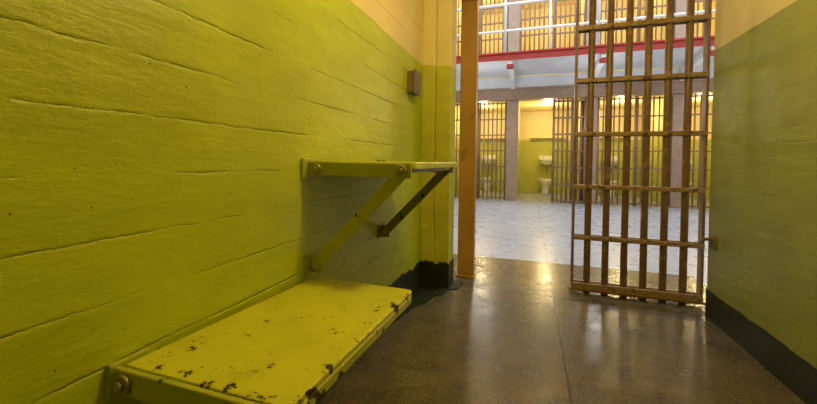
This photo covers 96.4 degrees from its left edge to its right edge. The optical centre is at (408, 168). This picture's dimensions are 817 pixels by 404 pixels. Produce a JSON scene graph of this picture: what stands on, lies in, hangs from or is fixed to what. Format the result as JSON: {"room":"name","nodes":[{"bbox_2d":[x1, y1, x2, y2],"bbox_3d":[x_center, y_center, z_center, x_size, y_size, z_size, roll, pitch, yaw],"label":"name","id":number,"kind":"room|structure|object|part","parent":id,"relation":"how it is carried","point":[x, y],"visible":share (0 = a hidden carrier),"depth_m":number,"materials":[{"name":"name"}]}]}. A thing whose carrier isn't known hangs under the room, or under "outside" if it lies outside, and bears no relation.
{"room":"prison interior","nodes":[
{"label":"prison interior","id":0,"kind":"room"},
{"bbox_2d":[0,0,423,403],"bbox_3d":[-0.481,-0.242,0.990,0.150,2.150,3.580,1,1,18],"label":"wall","id":1,"kind":"structure","parent":0,"point":[153,191],"depth_m":0.76,"materials":[{"name":"paint"}]},
{"bbox_2d":[105,277,411,403],"bbox_3d":[-0.263,0.556,0.874,0.367,0.402,0.641,1,-1,18],"label":"seat","id":2,"kind":"object","parent":1,"relation":"attached to","point":[291,346],"depth_m":0.71,"materials":[{"name":"yellow metal"}]},
{"bbox_2d":[315,261,419,403],"bbox_3d":[-0.456,0.731,0.882,0.004,0.209,3.360,1,1,18],"label":"baseboard","id":3,"kind":"structure","parent":1,"relation":"attached to","point":[410,280],"depth_m":2.25,"materials":[{"name":"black paint"}]},
{"bbox_2d":[301,158,457,274],"bbox_3d":[-0.056,0.157,1.466,0.370,0.384,0.740,1,1,18],"label":"folding table","id":4,"kind":"object","parent":1,"relation":"attached to","point":[396,173],"visible":1,"depth_m":1.17,"materials":[{"name":"yellow metal"}]},
{"bbox_2d":[407,69,420,96],"bbox_3d":[0.036,-0.513,2.194,0.056,0.141,0.136,1,1,18],"label":"electrical box","id":5,"kind":"object","parent":1,"relation":"attached to","point":[413,77],"visible":1,"depth_m":2.14,"materials":[{"name":"grey paint"}]},
{"bbox_2d":[420,258,453,288],"bbox_3d":[0.230,0.712,2.502,0.290,0.199,0.113,0,1,-32],"label":"baseboard","id":6,"kind":"structure","parent":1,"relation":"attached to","point":[441,274],"depth_m":2.47,"materials":[{"name":"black paint"}]},
{"bbox_2d":[420,0,456,263],"bbox_3d":[0.211,-0.265,2.530,0.185,2.150,0.220,1,1,18],"label":"wall","id":7,"kind":"structure","parent":1,"relation":"attached to","point":[439,16],"depth_m":2.45,"materials":[{"name":"paint"}]},
{"bbox_2d":[454,0,461,193],"bbox_3d":[1.264,-1.954,9.997,0.200,5.240,2.380,1,1,18],"label":"wall","id":8,"kind":"structure","parent":0,"point":[456,107],"depth_m":10.01,"materials":[{"name":"yellow paint"}]},
{"bbox_2d":[457,0,508,55],"bbox_3d":[1.619,-3.337,8.472,1.355,2.240,0.105,1,1,18],"label":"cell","id":9,"kind":"object","parent":8,"relation":"attached to","point":[481,24],"visible":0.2,"depth_m":8.41,"materials":[{"name":"brown paint"}]},
{"bbox_2d":[517,107,519,194],"bbox_3d":[2.762,-0.463,9.520,0.200,2.320,2.380,1,1,18],"label":"wall","id":10,"kind":"structure","parent":0,"point":[519,107],"depth_m":9.85,"materials":[{"name":"yellow paint"}]},
{"bbox_2d":[460,0,607,14],"bbox_3d":[3.591,-4.658,9.225,11.400,0.260,2.480,1,1,18],"label":"ceiling","id":11,"kind":"structure","parent":0,"point":[484,1],"depth_m":10.12,"materials":[{"name":"paint"}]},
{"bbox_2d":[318,190,805,403],"bbox_3d":[2.904,0.848,4.790,15.500,0.100,13.100,1,1,18],"label":"floor","id":12,"kind":"structure","parent":0,"point":[514,332],"depth_m":1.81,"materials":[{"name":"concrete"}]},
{"bbox_2d":[393,279,462,322],"bbox_3d":[0.144,0.812,2.259,0.255,0.006,0.850,1,1,18],"label":"fillet","id":13,"kind":"object","parent":12,"relation":"on","point":[422,296],"visible":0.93,"depth_m":2.34,"materials":[{"name":"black paint"}]},
{"bbox_2d":[456,0,478,277],"bbox_3d":[0.448,-0.252,2.736,0.140,2.120,0.100,1,1,18],"label":"post","id":14,"kind":"object","parent":12,"relation":"on","point":[466,194],"visible":1,"depth_m":2.70,"materials":[{"name":"metal"}]},
{"bbox_2d":[454,102,506,199],"bbox_3d":[1.580,-0.418,8.533,1.355,2.240,0.105,1,1,18],"label":"bars","id":15,"kind":"object","parent":12,"relation":"on","point":[479,119],"visible":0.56,"depth_m":8.46,"materials":[{"name":"brown paint"}]},
{"bbox_2d":[480,177,493,191],"bbox_3d":[2.294,0.467,10.667,0.380,0.400,0.526,1,1,18],"label":"toilet","id":16,"kind":"object","parent":12,"relation":"on","point":[481,178],"visible":0.66,"depth_m":10.53,"materials":[{"name":"white ceramic"}]},
{"bbox_2d":[538,179,550,193],"bbox_3d":[3.811,0.497,10.160,0.380,0.400,0.526,1,1,18],"label":"toilet","id":17,"kind":"object","parent":12,"relation":"on","point":[545,183],"visible":0.92,"depth_m":10.02,"materials":[{"name":"white ceramic"}]},
{"bbox_2d":[551,98,586,203],"bbox_3d":[3.458,-0.380,7.884,0.668,2.240,0.145,1,1,18],"label":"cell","id":18,"kind":"object","parent":12,"relation":"on","point":[583,109],"visible":0.93,"depth_m":7.85,"materials":[{"name":"brown paint"}]},
{"bbox_2d":[610,181,616,196],"bbox_3d":[5.328,0.528,9.652,0.380,0.400,0.526,1,1,18],"label":"toilet","id":19,"kind":"object","parent":12,"relation":"on","point":[614,182],"visible":0.32,"depth_m":9.44,"materials":[{"name":"white ceramic"}]},
{"bbox_2d":[595,96,671,206],"bbox_3d":[4.614,-0.357,7.518,1.355,2.240,0.105,1,1,18],"label":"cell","id":20,"kind":"object","parent":12,"relation":"on","point":[636,98],"visible":0.53,"depth_m":7.50,"materials":[{"name":"brown paint"}]},
{"bbox_2d":[568,0,711,304],"bbox_3d":[1.447,-0.230,2.316,0.750,2.120,0.082,1,1,18],"label":"gate","id":21,"kind":"object","parent":12,"relation":"on","point":[682,296],"visible":1,"depth_m":2.29,"materials":[{"name":"brown metal"}]},
{"bbox_2d":[689,94,712,208],"bbox_3d":[6.132,-0.327,7.010,1.355,2.240,0.105,1,1,18],"label":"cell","id":22,"kind":"object","parent":12,"relation":"on","point":[694,95],"visible":0.09,"depth_m":7.13,"materials":[{"name":"brown paint"}]},
{"bbox_2d":[577,0,583,198],"bbox_3d":[4.298,-1.893,8.982,0.200,5.240,2.380,1,1,18],"label":"wall","id":23,"kind":"structure","parent":0,"point":[582,1],"depth_m":8.77,"materials":[{"name":"yellow paint"}]},
{"bbox_2d":[519,0,586,50],"bbox_3d":[3.136,-3.307,7.964,1.355,2.240,0.105,1,1,18],"label":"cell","id":24,"kind":"object","parent":23,"relation":"attached to","point":[554,16],"visible":0.5,"depth_m":7.95,"materials":[{"name":"brown paint"}]},
{"bbox_2d":[456,78,712,102],"bbox_3d":[3.121,-1.657,7.998,11.400,0.260,0.240,1,1,18],"label":"lintel beam","id":25,"kind":"structure","parent":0,"point":[563,91],"depth_m":7.80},
{"bbox_2d":[456,64,713,112],"bbox_3d":[3.555,-1.909,9.283,11.400,0.600,2.480,1,1,18],"label":"ceiling","id":26,"kind":"structure","parent":0,"point":[533,105],"depth_m":9.00,"materials":[{"name":"paint"}]},
{"bbox_2d":[456,45,713,78],"bbox_3d":[2.888,-2.105,7.277,11.400,0.120,1.340,1,1,18],"label":"deck","id":27,"kind":"object","parent":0,"point":[561,64],"depth_m":7.11,"materials":[{"name":"grey paint"}]},
{"bbox_2d":[507,60,514,88],"bbox_3d":[2.120,-1.915,7.514,0.120,0.290,1.295,1,1,18],"label":"bracket","id":28,"kind":"object","parent":27,"relation":"attached to","point":[510,67],"depth_m":7.44,"materials":[{"name":"white metal"}]},
{"bbox_2d":[594,53,605,84],"bbox_3d":[3.637,-1.885,7.006,0.120,0.290,1.295,1,1,18],"label":"bracket","id":29,"kind":"object","parent":27,"relation":"attached to","point":[601,60],"depth_m":6.75,"materials":[{"name":"white metal"}]},
{"bbox_2d":[680,45,713,80],"bbox_3d":[5.154,-1.854,6.499,0.120,0.290,1.295,1,1,18],"label":"bracket","id":30,"kind":"object","parent":27,"relation":"attached to","point":[698,59],"depth_m":6.45,"materials":[{"name":"white metal"}]},
{"bbox_2d":[456,66,713,90],"bbox_3d":[3.130,-1.907,8.012,11.400,0.240,0.200,1,1,18],"label":"soffit band","id":31,"kind":"object","parent":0,"point":[565,79],"depth_m":7.95,"materials":[{"name":"white paint"}]},
{"bbox_2d":[478,0,715,198],"bbox_3d":[3.933,-1.927,10.411,11.400,5.240,0.100,1,1,18],"label":"cells","id":32,"kind":"structure","parent":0,"point":[532,124],"depth_m":10.37,"materials":[{"name":"yellow paint"}]},
{"bbox_2d":[530,137,564,138],"bbox_3d":[3.899,-0.802,10.282,0.900,0.155,0.198,1,1,18],"label":"wall shelf","id":33,"kind":"object","parent":32,"relation":"attached to","point":[530,137],"visible":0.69,"depth_m":10.26,"materials":[{"name":"yellow metal"}]},
{"bbox_2d":[481,155,619,172],"bbox_3d":[3.859,-0.128,10.202,3.637,0.470,0.397,1,1,18],"label":"sink","id":34,"kind":"object","parent":32,"relation":"attached to","point":[544,160],"depth_m":10.19,"materials":[{"name":"white ceramic"}]},
{"bbox_2d":[637,0,665,203],"bbox_3d":[5.815,-1.862,8.474,0.200,5.240,2.380,1,1,18],"label":"wall","id":35,"kind":"structure","parent":0,"point":[661,100],"depth_m":8.35,"materials":[{"name":"yellow paint"}]},
{"bbox_2d":[456,0,714,63],"bbox_3d":[2.975,-3.334,6.532,12.048,2.610,0.140,1,1,18],"label":"railing","id":36,"kind":"object","parent":35,"relation":"attached to","point":[505,4],"depth_m":6.62,"materials":[{"name":"white metal"}]},
{"bbox_3d":[2.666,-2.104,6.613,11.400,0.140,0.060,1,1,18],"label":"trim gallery edge","id":37,"kind":"part","parent":36,"relation":"part of","materials":[{"name":"red metal"}]},
{"bbox_3d":[2.989,-3.394,6.569,12.048,2.490,0.060,1,1,18],"label":"railing","id":38,"kind":"part","parent":36,"relation":"part of","materials":[{"name":"metal"}]},
{"bbox_2d":[505,0,686,207],"bbox_3d":[3.136,-1.858,8.032,11.460,5.180,0.160,1,1,18],"label":"trim","id":39,"kind":"structure","parent":35,"relation":"attached to","point":[512,121],"depth_m":7.72,"materials":[{"name":"grey paint"}]},
{"bbox_2d":[600,0,674,44],"bbox_3d":[4.653,-3.276,7.457,1.355,2.240,0.105,1,1,18],"label":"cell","id":40,"kind":"object","parent":35,"relation":"attached to","point":[638,7],"visible":0.26,"depth_m":7.45,"materials":[{"name":"brown paint"}]},
{"bbox_2d":[695,0,715,36],"bbox_3d":[6.170,-3.246,6.949,1.355,2.240,0.105,1,1,18],"label":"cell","id":41,"kind":"object","parent":35,"relation":"attached to","point":[697,1],"visible":0.08,"depth_m":7.08,"materials":[{"name":"brown paint"}]},
{"bbox_2d":[707,0,816,368],"bbox_3d":[1.227,-0.207,0.377,0.150,2.150,3.500,1,1,18],"label":"wall","id":42,"kind":"structure","parent":0,"point":[763,203],"depth_m":1.57,"materials":[{"name":"green paint"}]},
{"bbox_2d":[700,235,716,249],"bbox_3d":[1.659,0.405,2.021,0.050,0.070,0.074,1,1,18],"label":"latch","id":43,"kind":"object","parent":42,"relation":"attached to","point":[712,239],"visible":1,"depth_m":2.01,"materials":[{"name":"grey paint"}]},
{"bbox_2d":[705,288,816,403],"bbox_3d":[1.141,0.786,0.422,0.004,0.160,3.500,1,1,18],"label":"baseboard","id":44,"kind":"structure","parent":42,"relation":"attached to","point":[798,375],"depth_m":1.54,"materials":[{"name":"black paint"}]}
]}

